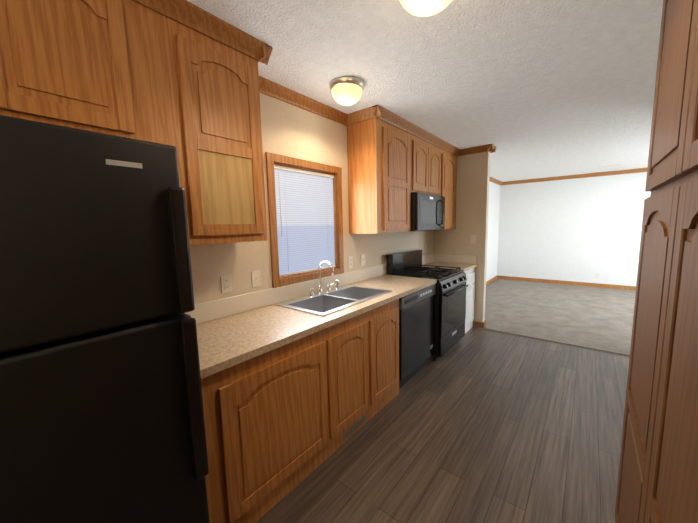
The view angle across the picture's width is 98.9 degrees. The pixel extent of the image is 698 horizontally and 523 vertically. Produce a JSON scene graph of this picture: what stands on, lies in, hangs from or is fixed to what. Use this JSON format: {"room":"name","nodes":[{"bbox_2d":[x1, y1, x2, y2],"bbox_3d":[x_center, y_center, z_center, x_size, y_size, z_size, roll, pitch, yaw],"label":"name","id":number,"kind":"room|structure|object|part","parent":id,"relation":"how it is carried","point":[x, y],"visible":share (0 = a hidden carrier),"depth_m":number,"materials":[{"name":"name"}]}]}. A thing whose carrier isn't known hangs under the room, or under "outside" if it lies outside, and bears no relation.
{"room":"kitchen","nodes":[
{"label":"kitchen","id":0,"kind":"room"},
{"bbox_2d":[189,92,499,303],"bbox_3d":[0.902,-0.279,4.164,0.120,2.500,9.600,4,9,39],"label":"wall","id":1,"kind":"structure","parent":0,"point":[289,130],"depth_m":2.36,"materials":[{"name":"beige paint"}]},
{"bbox_2d":[0,0,155,142],"bbox_3d":[-1.276,-0.791,1.017,0.347,0.640,0.900,4,9,39],"label":"upper cabinet","id":2,"kind":"object","parent":1,"relation":"attached to","point":[78,64],"depth_m":1.10,"materials":[{"name":"brown wood"}]},
{"bbox_2d":[144,0,266,244],"bbox_3d":[-0.808,-0.646,1.615,0.347,1.090,0.580,4,9,39],"label":"upper cabinet","id":3,"kind":"object","parent":1,"relation":"attached to","point":[182,76],"depth_m":1.49,"materials":[{"name":"brown wood"}]},
{"bbox_3d":[-1.066,-1.104,1.218,0.390,0.075,1.540,4,9,39],"label":"crown","id":4,"kind":"part","parent":3,"relation":"part of","materials":[{"name":"brown wood"}]},
{"bbox_3d":[-0.644,-0.598,1.561,0.019,0.910,0.410,4,9,39],"label":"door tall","id":5,"kind":"part","parent":3,"relation":"part of","materials":[{"name":"brown wood"}]},
{"bbox_2d":[220,275,231,292],"bbox_3d":[-0.807,0.148,1.963,0.007,0.115,0.072,4,9,39],"label":"outlet","id":6,"kind":"object","parent":1,"relation":"attached to","point":[226,286],"depth_m":1.96,"materials":[{"name":"beige plastic"}]},
{"bbox_2d":[251,270,260,287],"bbox_3d":[-0.662,0.124,2.137,0.013,0.115,0.072,4,9,39],"label":"outlet","id":7,"kind":"object","parent":1,"relation":"attached to","point":[256,280],"depth_m":2.14,"materials":[{"name":"beige plastic"}]},
{"bbox_2d":[185,264,385,323],"bbox_3d":[-0.356,0.223,2.524,0.018,0.122,2.485,4,9,39],"label":"backsplash","id":8,"kind":"structure","parent":1,"relation":"attached to","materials":[{"name":"beige"}]},
{"bbox_2d":[259,76,346,125],"bbox_3d":[-0.375,-1.253,2.333,0.060,0.075,1.200,4,9,39],"label":"crown molding","id":9,"kind":"structure","parent":1,"relation":"attached to","point":[279,92],"depth_m":2.32,"materials":[{"name":"brown wood"}]},
{"bbox_2d":[265,152,343,287],"bbox_3d":[-0.371,-0.338,2.553,0.138,0.995,0.830,4,9,39],"label":"window","id":10,"kind":"structure","parent":1,"relation":"in","point":[272,159],"depth_m":2.42,"materials":[{"name":"brown wood"}]},
{"bbox_2d":[274,165,335,276],"bbox_3d":[-0.352,-0.337,2.538,0.045,0.848,0.678,4,9,39],"label":"window blind","id":11,"kind":"object","parent":10,"relation":"attached to","point":[305,216],"visible":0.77,"depth_m":2.50,"materials":[{"name":"white paint"}]},
{"bbox_2d":[348,256,352,267],"bbox_3d":[0.016,0.008,2.979,0.007,0.115,0.072,4,9,39],"label":"outlet","id":12,"kind":"object","parent":1,"relation":"attached to","point":[350,259],"depth_m":2.98,"materials":[{"name":"beige plastic"}]},
{"bbox_2d":[361,254,364,265],"bbox_3d":[0.150,-0.014,3.140,0.013,0.115,0.072,4,9,39],"label":"outlet","id":13,"kind":"object","parent":1,"relation":"attached to","point":[362,256],"depth_m":3.14,"materials":[{"name":"beige plastic"}]},
{"bbox_2d":[347,105,414,233],"bbox_3d":[0.331,-0.840,3.022,0.347,1.090,0.660,4,9,39],"label":"upper cabinet","id":14,"kind":"object","parent":1,"relation":"attached to","point":[395,161],"depth_m":2.80,"materials":[{"name":"brown wood"}]},
{"bbox_2d":[415,125,442,195],"bbox_3d":[0.784,-1.126,3.561,0.347,0.670,0.800,4,9,39],"label":"upper cabinet","id":15,"kind":"object","parent":1,"relation":"attached to","point":[428,147],"depth_m":3.45,"materials":[{"name":"brown wood"}]},
{"bbox_2d":[411,192,444,230],"bbox_3d":[0.838,-0.581,3.592,0.455,0.415,0.776,4,9,39],"label":"over-the-range microwave","id":16,"kind":"object","parent":15,"relation":"attached to","point":[427,212],"visible":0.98,"depth_m":3.37,"materials":[{"name":"black"}]},
{"bbox_2d":[443,141,458,228],"bbox_3d":[1.226,-0.992,4.126,0.347,1.090,0.598,4,9,39],"label":"upper cabinet","id":17,"kind":"object","parent":1,"relation":"attached to","point":[450,154],"depth_m":4.02,"materials":[{"name":"brown wood"}]},
{"bbox_3d":[0.754,-1.414,3.466,0.390,0.075,2.118,4,9,39],"label":"crown","id":18,"kind":"part","parent":17,"relation":"part of","materials":[{"name":"brown wood"}]},
{"bbox_2d":[486,275,497,284],"bbox_3d":[2.647,0.626,6.322,0.014,0.085,4.026,4,9,39],"label":"baseboard","id":19,"kind":"structure","parent":1,"relation":"attached to","point":[496,277],"depth_m":7.45,"materials":[{"name":"brown wood"}]},
{"bbox_2d":[489,177,502,184],"bbox_3d":[2.598,-1.758,6.003,0.060,0.075,3.980,4,9,39],"label":"crown molding","id":20,"kind":"structure","parent":1,"relation":"attached to","point":[491,179],"depth_m":7.09,"materials":[{"name":"brown wood"}]},
{"bbox_2d":[187,0,662,181],"bbox_3d":[2.589,-1.443,2.637,4.520,0.100,9.600,4,9,39],"label":"ceiling","id":21,"kind":"structure","parent":0,"point":[532,89],"depth_m":1.95,"materials":[{"name":"white paint"}]},
{"bbox_2d":[329,76,364,105],"bbox_3d":[-0.014,-1.209,2.163,0.255,0.135,0.255,4,9,39],"label":"light","id":22,"kind":"object","parent":21,"relation":"attached to","point":[346,90],"visible":1,"depth_m":2.08,"materials":[{"name":"glass"}]},
{"bbox_2d":[400,0,451,16],"bbox_3d":[0.325,-1.103,1.218,0.286,0.135,0.286,4,9,39],"label":"ceiling light","id":23,"kind":"object","parent":21,"relation":"attached to","point":[422,8],"visible":1,"depth_m":1.23,"materials":[{"name":"white glass"}]},
{"bbox_2d":[256,327,629,522],"bbox_3d":[1.309,1.365,1.297,4.520,0.100,5.330,4,9,39],"label":"floor","id":24,"kind":"structure","parent":0,"point":[475,425],"depth_m":1.99,"materials":[{"name":"brown wood"}]},
{"bbox_2d":[0,115,208,522],"bbox_3d":[-1.068,0.513,0.977,0.815,1.768,0.800,4,9,39],"label":"refrigerator","id":25,"kind":"object","parent":24,"relation":"on","point":[101,411],"visible":1,"depth_m":0.81,"materials":[{"name":"black metal"}]},
{"bbox_2d":[201,324,340,522],"bbox_3d":[-0.607,0.859,1.780,0.628,0.872,0.884,4,9,39],"label":"base cabinet","id":26,"kind":"object","parent":24,"relation":"on","point":[281,422],"depth_m":1.53,"materials":[{"name":"brown wood"}]},
{"bbox_2d":[337,308,376,444],"bbox_3d":[-0.229,0.795,2.247,0.628,0.872,0.595,4,9,39],"label":"base cabinet","id":27,"kind":"object","parent":24,"relation":"on","point":[357,335],"depth_m":2.11,"materials":[{"name":"brown wood"}]},
{"bbox_2d":[377,299,398,412],"bbox_3d":[0.037,0.750,2.575,0.628,0.872,0.545,4,9,39],"label":"base cabinet","id":28,"kind":"object","parent":24,"relation":"on","point":[387,314],"depth_m":2.43,"materials":[{"name":"brown wood"}]},
{"bbox_2d":[185,264,436,378],"bbox_3d":[-0.115,0.260,2.334,0.635,0.160,2.485,4,9,39],"label":"countertop","id":29,"kind":"structure","parent":28,"relation":"on","point":[235,330],"depth_m":1.89,"materials":[{"name":"laminate"}]},
{"bbox_2d":[309,261,338,296],"bbox_3d":[-0.166,0.130,2.503,0.185,0.284,0.370,4,9,39],"label":"gooseneck faucet","id":30,"kind":"object","parent":29,"relation":"on","point":[320,286],"visible":0.98,"depth_m":2.50,"materials":[{"name":"silver metal"}]},
{"bbox_2d":[275,285,391,315],"bbox_3d":[-0.085,0.379,2.414,0.490,0.190,0.870,4,9,39],"label":"double-bowl sink","id":31,"kind":"object","parent":29,"relation":"in","point":[325,303],"visible":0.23,"depth_m":2.43,"materials":[{"name":"silver metal"}]},
{"bbox_2d":[399,284,435,387],"bbox_3d":[0.461,0.684,3.057,0.584,0.866,0.725,4,9,39],"label":"dishwasher","id":32,"kind":"object","parent":24,"relation":"on","point":[416,329],"visible":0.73,"depth_m":2.82,"materials":[{"name":"black metal"}]},
{"bbox_2d":[387,249,468,360],"bbox_3d":[0.970,0.465,3.611,0.711,1.149,0.788,4,9,39],"label":"gas range","id":33,"kind":"object","parent":24,"relation":"on","point":[450,304],"visible":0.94,"depth_m":3.42,"materials":[{"name":"black metal"}]},
{"bbox_2d":[464,268,474,332],"bbox_3d":[1.365,0.524,4.215,0.628,0.873,0.608,4,9,39],"label":"base cabinet","id":34,"kind":"object","parent":24,"relation":"on","point":[470,293],"visible":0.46,"depth_m":4.09,"materials":[{"name":"white paint"}]},
{"bbox_2d":[422,254,476,271],"bbox_3d":[1.356,0.010,4.150,0.635,0.160,0.611,4,9,39],"label":"countertop","id":35,"kind":"structure","parent":34,"relation":"on","point":[465,262],"depth_m":4.30,"materials":[{"name":"laminate"}]},
{"bbox_2d":[615,0,682,522],"bbox_3d":[1.242,0.115,0.816,0.603,2.500,0.731,4,9,39],"label":"tall cabinet","id":36,"kind":"object","parent":24,"relation":"on","point":[672,9],"depth_m":1.09,"materials":[{"name":"brown wood"}]},
{"bbox_2d":[631,0,697,522],"bbox_3d":[0.878,0.177,0.367,0.603,2.500,0.716,4,9,39],"label":"tall cabinet","id":37,"kind":"object","parent":24,"relation":"on","point":[658,475],"depth_m":0.72,"materials":[{"name":"brown wood"}]},
{"bbox_2d":[434,151,489,322],"bbox_3d":[1.613,-0.318,4.359,0.740,2.500,0.100,4,9,39],"label":"wall","id":38,"kind":"structure","parent":0,"point":[472,190],"depth_m":4.18,"materials":[{"name":"beige paint"}]},
{"bbox_2d":[471,235,475,243],"bbox_3d":[1.740,-0.310,4.183,0.072,0.115,0.013,4,9,39],"label":"outlet","id":39,"kind":"object","parent":38,"relation":"attached to","point":[473,237],"depth_m":4.18,"materials":[{"name":"beige plastic"}]},
{"bbox_2d":[458,144,494,155],"bbox_3d":[1.697,-1.503,4.043,0.470,0.075,0.090,4,9,39],"label":"crown molding","id":40,"kind":"structure","parent":38,"relation":"attached to","point":[490,147],"depth_m":4.00,"materials":[{"name":"brown wood"}]},
{"bbox_2d":[473,320,485,327],"bbox_3d":[1.684,0.870,4.523,0.724,0.099,0.038,4,9,39],"label":"baseboard","id":41,"kind":"structure","parent":38,"relation":"attached to","point":[479,324],"depth_m":4.26,"materials":[{"name":"brown wood"}]},
{"bbox_2d":[473,279,635,356],"bbox_3d":[4.309,0.848,5.000,4.520,0.114,4.282,4,9,39],"label":"floor carpet","id":42,"kind":"object","parent":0,"point":[595,318],"visible":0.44,"depth_m":4.79,"materials":[{"name":"beige carpet"}]},
{"bbox_2d":[497,172,650,285],"bbox_3d":[5.590,-0.658,6.462,4.520,2.500,0.100,4,9,39],"label":"wall","id":43,"kind":"structure","parent":0,"point":[586,229],"depth_m":6.75,"materials":[{"name":"white paint"}]},
{"bbox_2d":[498,275,635,290],"bbox_3d":[5.588,0.534,6.554,4.300,0.085,0.014,4,9,39],"label":"baseboard","id":44,"kind":"structure","parent":43,"relation":"attached to","point":[499,277],"depth_m":6.91,"materials":[{"name":"brown wood"}]},
{"bbox_2d":[503,168,646,184],"bbox_3d":[5.521,-1.852,6.250,4.300,0.075,0.060,4,9,39],"label":"crown molding","id":45,"kind":"structure","parent":43,"relation":"attached to","point":[638,170],"depth_m":6.59,"materials":[{"name":"brown wood"}]}
]}

